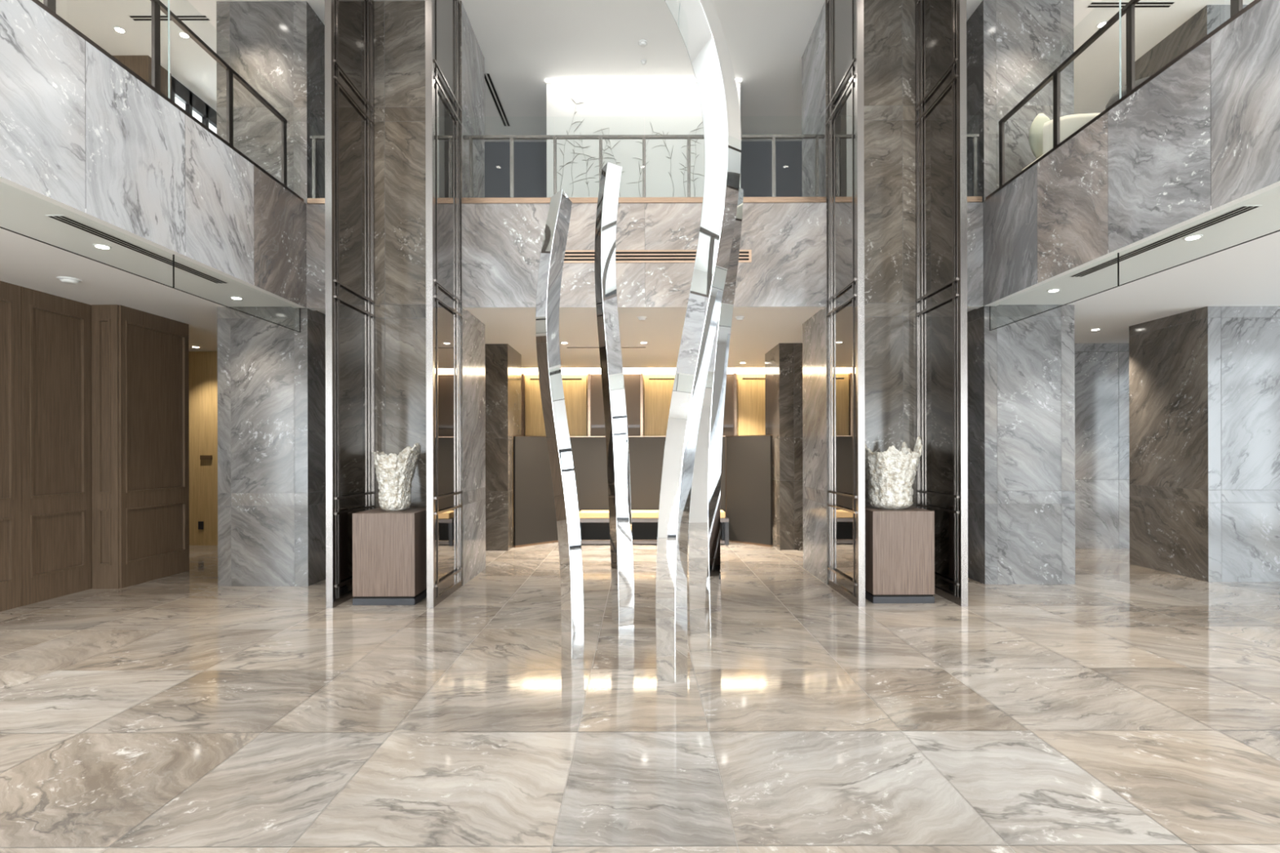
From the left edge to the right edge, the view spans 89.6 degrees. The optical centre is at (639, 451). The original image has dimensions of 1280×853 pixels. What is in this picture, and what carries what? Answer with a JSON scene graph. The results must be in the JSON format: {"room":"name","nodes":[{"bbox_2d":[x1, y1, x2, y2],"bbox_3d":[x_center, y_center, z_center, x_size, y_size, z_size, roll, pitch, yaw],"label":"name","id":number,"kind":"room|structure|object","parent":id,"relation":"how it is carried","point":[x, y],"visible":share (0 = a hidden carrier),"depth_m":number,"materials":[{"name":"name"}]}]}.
{"room":"hotel lobby","nodes":[
{"label":"hotel lobby","id":0,"kind":"room"},
{"bbox_2d":[0,280,189,611],"bbox_3d":[-5.972,-0.049,6.250,0.497,3.130,3.900,0,0,0],"label":"wall","id":1,"kind":"structure","parent":0,"point":[95,406],"depth_m":7.07,"materials":[{"name":"brown wood"}]},
{"bbox_2d":[112,55,171,99],"bbox_3d":[-7.100,-3.816,8.400,1.700,2.430,0.400,0,0,0],"label":"wall","id":2,"kind":"structure","parent":0,"point":[141,65],"depth_m":8.20,"materials":[{"name":"brown wood"}]},
{"bbox_2d":[171,75,217,128],"bbox_3d":[-6.280,-3.809,9.530,0.060,2.410,1.840,0,0,0],"label":"window","id":3,"kind":"structure","parent":2,"relation":"in","point":[192,102],"depth_m":9.01,"materials":[{"name":"black glass"}]},
{"bbox_2d":[0,0,306,307],"bbox_3d":[-3.795,-2.180,1.100,0.142,1.160,12.200,0,0,0],"label":"wall","id":4,"kind":"structure","parent":0,"point":[82,137],"depth_m":4.72,"materials":[{"name":"stone"}]},
{"bbox_2d":[31,0,303,201],"bbox_3d":[-3.780,-3.250,3.075,0.098,0.980,8.150,0,0,0],"label":"glass balustrade","id":5,"kind":"object","parent":4,"relation":"on","point":[49,6],"visible":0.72,"depth_m":5.39,"materials":[{"name":"brown metal"}]},
{"bbox_2d":[188,351,217,545],"bbox_3d":[-6.370,-0.048,10.450,3.260,3.130,0.100,0,0,0],"label":"wall","id":6,"kind":"structure","parent":0,"point":[202,365],"depth_m":10.40,"materials":[{"name":"brown wood"}]},
{"bbox_2d":[198,521,204,529],"bbox_3d":[-7.077,1.194,10.392,0.080,0.130,0.014,0,0,0],"label":"wall outlet","id":7,"kind":"object","parent":6,"relation":"attached to","point":[201,526],"visible":1,"depth_m":10.38,"materials":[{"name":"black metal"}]},
{"bbox_2d":[200,455,212,459],"bbox_3d":[-6.990,0.098,10.387,0.180,0.070,0.024,0,0,0],"label":"sign plate","id":8,"kind":"object","parent":6,"relation":"attached to","point":[202,457],"visible":1,"depth_m":10.37,"materials":[{"name":"brown metal"}]},
{"bbox_2d":[0,542,1279,852],"bbox_3d":[1.004,1.597,4.050,18.000,0.200,18.100,0,0,0],"label":"floor","id":9,"kind":"structure","parent":0,"point":[1126,707],"depth_m":3.62,"materials":[{"name":"stone"}]},
{"bbox_2d":[216,0,325,586],"bbox_3d":[-4.230,-1.764,7.860,1.010,6.550,1.280,0,0,0],"label":"marble column","id":10,"kind":"structure","parent":9,"relation":"on","point":[271,377],"depth_m":7.22,"materials":[{"name":"grey stone"}]},
{"bbox_2d":[324,0,375,608],"bbox_3d":[-2.995,-1.762,6.707,0.090,6.540,1.015,0,0,0],"label":"glass partition","id":11,"kind":"object","parent":9,"relation":"on","point":[349,71],"visible":0.87,"depth_m":6.59,"materials":[{"name":"grey"}]},
{"bbox_2d":[352,507,426,604],"bbox_3d":[-2.510,1.057,6.615,0.610,0.900,0.610,0,0,0],"label":"pedestal","id":12,"kind":"object","parent":9,"relation":"on","point":[389,548],"visible":0.8,"depth_m":6.31,"materials":[{"name":"brown wood"}]},
{"bbox_2d":[372,442,421,511],"bbox_3d":[-2.484,0.258,6.614,0.474,0.696,0.467,0,0,38],"label":"crystal vase","id":13,"kind":"object","parent":12,"relation":"on","point":[394,473],"visible":1,"depth_m":6.48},
{"bbox_2d":[373,0,485,586],"bbox_3d":[-2.497,-1.768,7.750,1.015,6.550,1.060,0,0,0],"label":"marble column","id":14,"kind":"structure","parent":9,"relation":"on","point":[399,26],"depth_m":7.22,"materials":[{"name":"grey stone"}]},
{"bbox_2d":[425,0,462,608],"bbox_3d":[-2.027,-1.765,6.707,0.090,6.540,1.015,0,0,0],"label":"glass partition","id":15,"kind":"object","parent":9,"relation":"on","point":[443,110],"visible":1,"depth_m":6.60,"materials":[{"name":"grey"}]},
{"bbox_2d":[484,343,521,551],"bbox_3d":[-2.448,-0.059,10.305,0.905,3.130,1.110,0,0,0],"label":"marble column","id":16,"kind":"structure","parent":9,"relation":"on","point":[503,363],"depth_m":9.75,"materials":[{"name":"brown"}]},
{"bbox_2d":[535,189,583,665],"bbox_3d":[-0.572,-0.166,4.598,0.337,3.336,0.171,0,0,0],"label":"sculpture","id":17,"kind":"object","parent":9,"relation":"on","point":[557,227],"visible":1,"depth_m":4.55,"materials":[{"name":"silver metal"}]},
{"bbox_2d":[594,162,634,626],"bbox_3d":[-0.226,-0.489,5.617,0.286,3.979,0.207,0,0,-25],"label":"sculpture","id":18,"kind":"object","parent":9,"relation":"on","point":[606,307],"visible":1,"depth_m":5.56,"materials":[{"name":"silver metal"}]},
{"bbox_2d":[513,435,772,547],"bbox_3d":[0.047,0.624,10.425,4.062,1.752,0.690,0,0,0],"label":"partition wall","id":19,"kind":"structure","parent":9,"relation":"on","point":[748,457],"depth_m":10.54,"materials":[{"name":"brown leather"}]},
{"bbox_2d":[578,510,728,545],"bbox_3d":[0.193,1.234,10.460,2.440,0.530,0.420,0,0,0],"label":"bench","id":20,"kind":"object","parent":9,"relation":"on","point":[584,516],"visible":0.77,"depth_m":10.26,"materials":[{"name":"brown"}]},
{"bbox_2d":[578,510,725,518],"bbox_3d":[0.193,1.020,10.460,2.340,0.100,0.400,0,0,0],"label":"cushion","id":21,"kind":"object","parent":20,"relation":"on","point":[583,513],"depth_m":10.26,"materials":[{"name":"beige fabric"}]},
{"bbox_2d":[655,0,741,683],"bbox_3d":[0.379,-0.788,4.245,0.518,4.574,0.331,0,0,27],"label":"sculpture","id":22,"kind":"object","parent":9,"relation":"on","point":[698,23],"visible":1,"depth_m":4.19,"materials":[{"name":"silver metal"}]},
{"bbox_2d":[688,187,743,639],"bbox_3d":[0.622,-0.319,5.255,0.351,3.636,0.313,0,0,37],"label":"sculpture","id":23,"kind":"object","parent":9,"relation":"on","point":[704,530],"visible":0.57,"depth_m":5.18,"materials":[{"name":"silver metal"}]},
{"bbox_2d":[764,342,803,550],"bbox_3d":[2.555,-0.072,10.305,0.890,3.130,1.110,0,0,0],"label":"marble column","id":24,"kind":"structure","parent":9,"relation":"on","point":[784,362],"depth_m":9.75,"materials":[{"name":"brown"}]},
{"bbox_2d":[826,0,865,606],"bbox_3d":[2.125,-1.776,6.707,0.090,6.540,1.015,0,0,0],"label":"glass partition","id":25,"kind":"object","parent":9,"relation":"on","point":[846,491],"visible":1,"depth_m":6.61,"materials":[{"name":"grey"}]},
{"bbox_2d":[801,0,915,584],"bbox_3d":[2.600,-1.782,7.750,1.030,6.550,1.060,0,0,0],"label":"marble column","id":26,"kind":"structure","parent":9,"relation":"on","point":[889,25],"depth_m":7.22,"materials":[{"name":"grey stone"}]},
{"bbox_2d":[865,506,934,603],"bbox_3d":[2.590,1.041,6.635,0.606,0.905,0.610,0,0,0],"label":"pedestal","id":27,"kind":"object","parent":9,"relation":"on","point":[900,544],"visible":0.71,"depth_m":6.33,"materials":[{"name":"brown wood"}]},
{"bbox_2d":[864,436,922,509],"bbox_3d":[2.584,0.217,6.643,0.597,0.742,0.598,0,0,0],"label":"vase","id":28,"kind":"object","parent":27,"relation":"on","point":[891,473],"visible":0.98,"depth_m":6.45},
{"bbox_2d":[915,0,968,606],"bbox_3d":[3.113,-1.778,6.707,0.090,6.540,1.015,0,0,0],"label":"glass partition","id":29,"kind":"object","parent":9,"relation":"on","point":[940,25],"visible":0.9,"depth_m":6.62,"materials":[{"name":"grey"}]},
{"bbox_2d":[966,0,1075,584],"bbox_3d":[4.360,-1.786,7.860,1.010,6.550,1.280,0,0,0],"label":"marble column","id":30,"kind":"structure","parent":9,"relation":"on","point":[1021,374],"depth_m":7.22,"materials":[{"name":"grey stone"}]},
{"bbox_2d":[1128,4,1279,582],"bbox_3d":[7.170,-1.794,7.910,1.450,6.550,1.180,0,0,0],"label":"marble column","id":31,"kind":"structure","parent":9,"relation":"on","point":[1204,383],"depth_m":7.37,"materials":[{"name":"grey stone"}]},
{"bbox_2d":[0,186,1279,368],"bbox_3d":[0.996,-1.683,4.000,18.000,0.100,18.000,0,0,0],"label":"ceiling","id":32,"kind":"structure","parent":0,"point":[1247,273],"depth_m":6.57,"materials":[{"name":"white paint"}]},
{"bbox_2d":[56,276,81,284],"bbox_3d":[-5.354,-1.596,6.050,0.180,0.040,0.180,0,0,0],"label":"smoke detector","id":33,"kind":"object","parent":32,"relation":"attached to","point":[72,281],"visible":1,"depth_m":6.01,"materials":[{"name":"white plastic"}]},
{"bbox_2d":[92,244,111,248],"bbox_3d":[-4.244,-1.614,5.090,0.120,0.008,0.120,0,0,0],"label":"recessed light","id":34,"kind":"object","parent":32,"relation":"in","point":[99,246],"visible":1,"depth_m":5.08,"materials":[{"name":"white plastic"}]},
{"bbox_2d":[46,215,228,283],"bbox_3d":[-4.014,-1.616,5.310,0.120,0.006,1.780,0,0,0],"label":"air slot","id":35,"kind":"object","parent":32,"relation":"attached to","point":[64,219],"visible":1,"depth_m":5.08,"materials":[{"name":"black metal"}]},
{"bbox_2d":[0,226,300,332],"bbox_3d":[-3.794,-1.473,3.100,0.012,0.293,8.193,0,0,0],"label":"ceiling trim","id":36,"kind":"structure","parent":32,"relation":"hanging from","point":[173,255],"depth_m":5.13,"materials":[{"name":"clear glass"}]},
{"bbox_2d":[230,296,243,299],"bbox_3d":[-4.254,-1.614,6.800,0.120,0.008,0.120,0,0,0],"label":"recessed light","id":37,"kind":"object","parent":32,"relation":"in","point":[231,297],"visible":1,"depth_m":6.79,"materials":[{"name":"white"}]},
{"bbox_2d":[565,346,599,347],"bbox_3d":[-0.829,-1.624,10.090,0.650,0.006,0.080,0,0,0],"label":"air slot","id":38,"kind":"object","parent":32,"relation":"attached to","point":[566,347],"visible":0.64,"depth_m":10.07,"materials":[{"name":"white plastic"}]},
{"bbox_2d":[621,346,645,347],"bbox_3d":[-0.104,-1.626,10.090,0.400,0.006,0.080,0,0,0],"label":"air slot","id":39,"kind":"object","parent":32,"relation":"attached to","point":[621,347],"visible":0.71,"depth_m":10.07,"materials":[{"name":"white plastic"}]},
{"bbox_2d":[637,316,647,321],"bbox_3d":[0.026,-1.610,7.850,0.120,0.040,0.120,0,0,0],"label":"smoke detector","id":40,"kind":"object","parent":32,"relation":"attached to","point":[641,318],"visible":1,"depth_m":7.82,"materials":[{"name":"white plastic"}]},
{"bbox_2d":[734,315,744,320],"bbox_3d":[1.216,-1.613,7.850,0.120,0.040,0.120,0,0,0],"label":"smoke detector","id":41,"kind":"object","parent":32,"relation":"attached to","point":[739,317],"visible":1,"depth_m":7.82,"materials":[{"name":"white plastic"}]},
{"bbox_2d":[1046,288,1060,292],"bbox_3d":[4.216,-1.636,6.570,0.120,0.008,0.120,0,0,0],"label":"recessed light","id":42,"kind":"object","parent":32,"relation":"in","point":[1051,290],"visible":1,"depth_m":6.56,"materials":[{"name":"white"}]},
{"bbox_2d":[989,230,1279,330],"bbox_3d":[3.906,-1.493,3.100,0.012,0.293,8.193,0,0,0],"label":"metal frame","id":43,"kind":"object","parent":32,"relation":"hanging from","point":[1277,230],"visible":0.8,"depth_m":5.26,"materials":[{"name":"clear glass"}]},
{"bbox_2d":[1069,205,1261,276],"bbox_3d":[4.086,-1.637,5.175,0.120,0.006,1.750,0,0,0],"label":"air slot","id":44,"kind":"object","parent":32,"relation":"attached to","point":[1242,209],"visible":0.98,"depth_m":4.94,"materials":[{"name":"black dark metal"}]},
{"bbox_2d":[1182,234,1203,239],"bbox_3d":[4.236,-1.636,4.940,0.120,0.008,0.120,0,0,0],"label":"recessed light","id":45,"kind":"object","parent":32,"relation":"in","point":[1197,236],"visible":1,"depth_m":4.92,"materials":[{"name":"white"}]},
{"bbox_2d":[546,83,740,197],"bbox_3d":[0.050,-3.834,8.975,2.660,2.428,0.250,0,0,0],"label":"wall","id":46,"kind":"structure","parent":0,"point":[622,108],"depth_m":8.85,"materials":[{"name":"white paint"}]},
{"bbox_2d":[551,97,704,196],"bbox_3d":[-0.141,-4.176,8.844,2.157,1.370,0.009,0,0,0],"label":"relief","id":47,"kind":"object","parent":46,"relation":"attached to","point":[693,180],"visible":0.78,"depth_m":8.84,"materials":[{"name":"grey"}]},
{"bbox_2d":[521,367,764,436],"bbox_3d":[0.099,-0.275,12.840,9.600,3.550,0.520,0,0,0],"label":"wall","id":48,"kind":"structure","parent":0,"point":[657,383],"depth_m":12.79,"materials":[{"name":"brown wood"}]},
{"bbox_2d":[521,373,524,435],"bbox_3d":[-2.825,-0.018,12.839,1.050,3.050,0.119,0,0,0],"label":"wall panel","id":49,"kind":"object","parent":48,"relation":"attached to","point":[522,374],"visible":0.14,"depth_m":12.78,"materials":[{"name":"brown wood"}]},
{"bbox_2d":[587,373,643,435],"bbox_3d":[-0.485,-0.024,12.839,1.090,3.050,0.119,0,0,0],"label":"niche","id":50,"kind":"object","parent":48,"relation":"attached to","point":[633,388],"visible":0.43,"depth_m":12.87,"materials":[{"name":"brown wood"}]},
{"bbox_2d":[722,373,737,516],"bbox_3d":[1.530,-0.029,12.839,0.780,3.050,0.119,0,0,0],"label":"niche","id":51,"kind":"object","parent":48,"relation":"attached to","point":[730,418],"visible":0.21,"depth_m":12.87,"materials":[{"name":"brown wood"}]},
{"bbox_2d":[484,140,801,142],"bbox_3d":[-0.160,-3.835,10.550,12.300,2.430,0.100,0,0,0],"label":"wall","id":52,"kind":"structure","parent":0,"point":[791,140],"depth_m":10.50,"materials":[{"name":"grey paint"}]},
{"bbox_2d":[484,142,546,197],"bbox_3d":[-2.045,-3.815,10.473,1.170,2.400,0.052,0,0,0],"label":"window","id":53,"kind":"structure","parent":52,"relation":"in","point":[530,158],"depth_m":10.45,"materials":[{"name":"grey glass"}]},
{"bbox_2d":[740,141,802,196],"bbox_3d":[2.150,-3.826,10.473,1.120,2.400,0.052,0,0,0],"label":"window","id":54,"kind":"structure","parent":52,"relation":"in","point":[756,165],"depth_m":10.45,"materials":[{"name":"grey glass"}]},
{"bbox_2d":[306,202,983,311],"bbox_3d":[0.054,-2.190,7.270,7.560,1.160,0.140,0,0,0],"label":"wall","id":55,"kind":"structure","parent":0,"point":[502,242],"depth_m":7.20,"materials":[{"name":"stone"}]},
{"bbox_2d":[306,135,324,204],"bbox_3d":[-3.384,-3.252,7.247,0.650,0.979,0.125,0,0,0],"label":"balustrade","id":56,"kind":"object","parent":55,"relation":"on","point":[313,200],"visible":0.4,"depth_m":7.25,"materials":[{"name":"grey metal"}]},
{"bbox_2d":[462,116,826,204],"bbox_3d":[0.044,-3.261,7.247,4.065,0.979,0.125,0,0,0],"label":"balustrade","id":57,"kind":"object","parent":55,"relation":"on","point":[471,200],"visible":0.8,"depth_m":7.25,"materials":[{"name":"grey metal"}]},
{"bbox_2d":[564,249,751,262],"bbox_3d":[0.119,-2.175,7.194,2.250,0.140,0.010,0,0,0],"label":"air vent","id":58,"kind":"object","parent":55,"relation":"in","point":[584,255],"visible":0.64,"depth_m":7.19,"materials":[{"name":"brown metal"}]},
{"bbox_2d":[966,133,982,202],"bbox_3d":[3.491,-3.270,7.247,0.640,0.979,0.125,0,0,0],"label":"balustrade","id":59,"kind":"object","parent":55,"relation":"on","point":[974,198],"visible":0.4,"depth_m":7.25,"materials":[{"name":"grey metal"}]},
{"bbox_2d":[38,0,1253,141],"bbox_3d":[0.987,-5.153,4.050,18.000,0.200,18.100,0,0,0],"label":"ceiling","id":60,"kind":"structure","parent":0,"point":[523,44],"depth_m":7.95,"materials":[{"name":"white paint"}]},
{"bbox_2d":[113,26,125,33],"bbox_3d":[-6.213,-5.029,7.700,0.120,0.008,0.120,0,0,0],"label":"recessed light","id":61,"kind":"object","parent":60,"relation":"in","point":[118,29],"visible":1,"depth_m":7.69,"materials":[{"name":"white"}]},
{"bbox_2d":[127,14,211,21],"bbox_3d":[-5.463,-5.032,7.490,0.900,0.006,0.100,0,0,0],"label":"air slot","id":62,"kind":"object","parent":60,"relation":"attached to","point":[135,17],"visible":0.81,"depth_m":7.48,"materials":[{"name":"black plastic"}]},
{"bbox_2d":[177,31,190,38],"bbox_3d":[-5.513,-5.031,7.800,0.120,0.008,0.120,0,0,0],"label":"recessed light","id":63,"kind":"object","parent":60,"relation":"in","point":[182,34],"visible":0.89,"depth_m":7.79,"materials":[{"name":"white"}]},
{"bbox_2d":[484,73,511,126],"bbox_3d":[-2.058,-5.041,9.300,0.110,0.006,1.400,0,0,0],"label":"air slot","id":64,"kind":"object","parent":60,"relation":"attached to","point":[487,77],"visible":0.88,"depth_m":9.23,"materials":[{"name":"black plastic"}]},
{"bbox_2d":[545,79,741,82],"bbox_3d":[0.047,-5.041,8.770,2.660,0.014,0.040,0,0,0],"label":"recessed light","id":65,"kind":"object","parent":60,"relation":"in","point":[546,80],"visible":1,"depth_m":8.75,"materials":[{"name":"white"}]},
{"bbox_2d":[638,40,648,47],"bbox_3d":[0.037,-5.030,7.970,0.120,0.040,0.120,0,0,0],"label":"smoke detector","id":66,"kind":"object","parent":60,"relation":"attached to","point":[642,43],"visible":1,"depth_m":7.94,"materials":[{"name":"white plastic"}]},
{"bbox_2d":[640,59,646,65],"bbox_3d":[0.047,-5.030,8.350,0.080,0.040,0.080,0,0,0],"label":"smoke detector","id":67,"kind":"object","parent":60,"relation":"attached to","point":[643,62],"visible":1,"depth_m":8.33,"materials":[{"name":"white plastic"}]},
{"bbox_2d":[1096,21,1107,27],"bbox_3d":[5.487,-5.060,7.650,0.120,0.008,0.120,0,0,0],"label":"recessed light","id":68,"kind":"object","parent":60,"relation":"in","point":[1100,24],"visible":0.63,"depth_m":7.63,"materials":[{"name":"white"}]},
{"bbox_2d":[1085,1,1175,8],"bbox_3d":[5.562,-5.061,7.310,0.950,0.006,0.100,0,0,0],"label":"air slot","id":69,"kind":"object","parent":60,"relation":"attached to","point":[1093,4],"visible":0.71,"depth_m":7.30,"materials":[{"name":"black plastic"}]},
{"bbox_2d":[1074,342,1129,548],"bbox_3d":[7.420,-0.084,9.890,5.040,3.130,0.120,0,0,0],"label":"wall","id":70,"kind":"structure","parent":0,"point":[1102,490],"depth_m":9.83,"materials":[{"name":"stone"}]},
{"bbox_2d":[982,0,1279,306],"bbox_3d":[3.903,-2.200,1.100,0.142,1.160,12.200,0,0,0],"label":"wall","id":71,"kind":"structure","parent":0,"point":[1198,142],"depth_m":4.84,"materials":[{"name":"stone"}]},
{"bbox_2d":[986,0,1261,199],"bbox_3d":[3.882,-3.270,3.075,0.098,0.980,8.150,0,0,0],"label":"glass balustrade","id":72,"kind":"object","parent":71,"relation":"on","point":[1236,6],"visible":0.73,"depth_m":5.40,"materials":[{"name":"brown metal"}]},
{"bbox_3d":[0.993,-2.563,4.000,18.000,0.120,18.000,0,0,0],"label":"floor","id":73,"kind":"structure","parent":0,"visible":0},
{"bbox_2d":[1021,113,1099,171],"bbox_3d":[4.864,-3.013,6.718,1.456,0.760,0.665,0,0,0],"label":"sofa","id":74,"kind":"object","parent":73,"relation":"on","point":[1068,124],"visible":0.2,"depth_m":6.47,"materials":[{"name":"beige fabric"}]},
{"bbox_2d":[1028,113,1050,159],"bbox_3d":[4.336,-3.351,6.930,0.302,0.550,0.140,0,0,0],"label":"throw pillow","id":75,"kind":"object","parent":74,"relation":"on","point":[1036,133],"visible":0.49,"depth_m":6.89,"materials":[{"name":"beige fabric"}]},
{"bbox_2d":[1105,75,1151,109],"bbox_3d":[4.652,-2.982,5.950,0.600,0.700,0.600,0,0,0],"label":"lounge chair","id":76,"kind":"object","parent":73,"relation":"on","point":[1114,98],"visible":0.05,"depth_m":5.89,"materials":[{"name":"grey fabric"}]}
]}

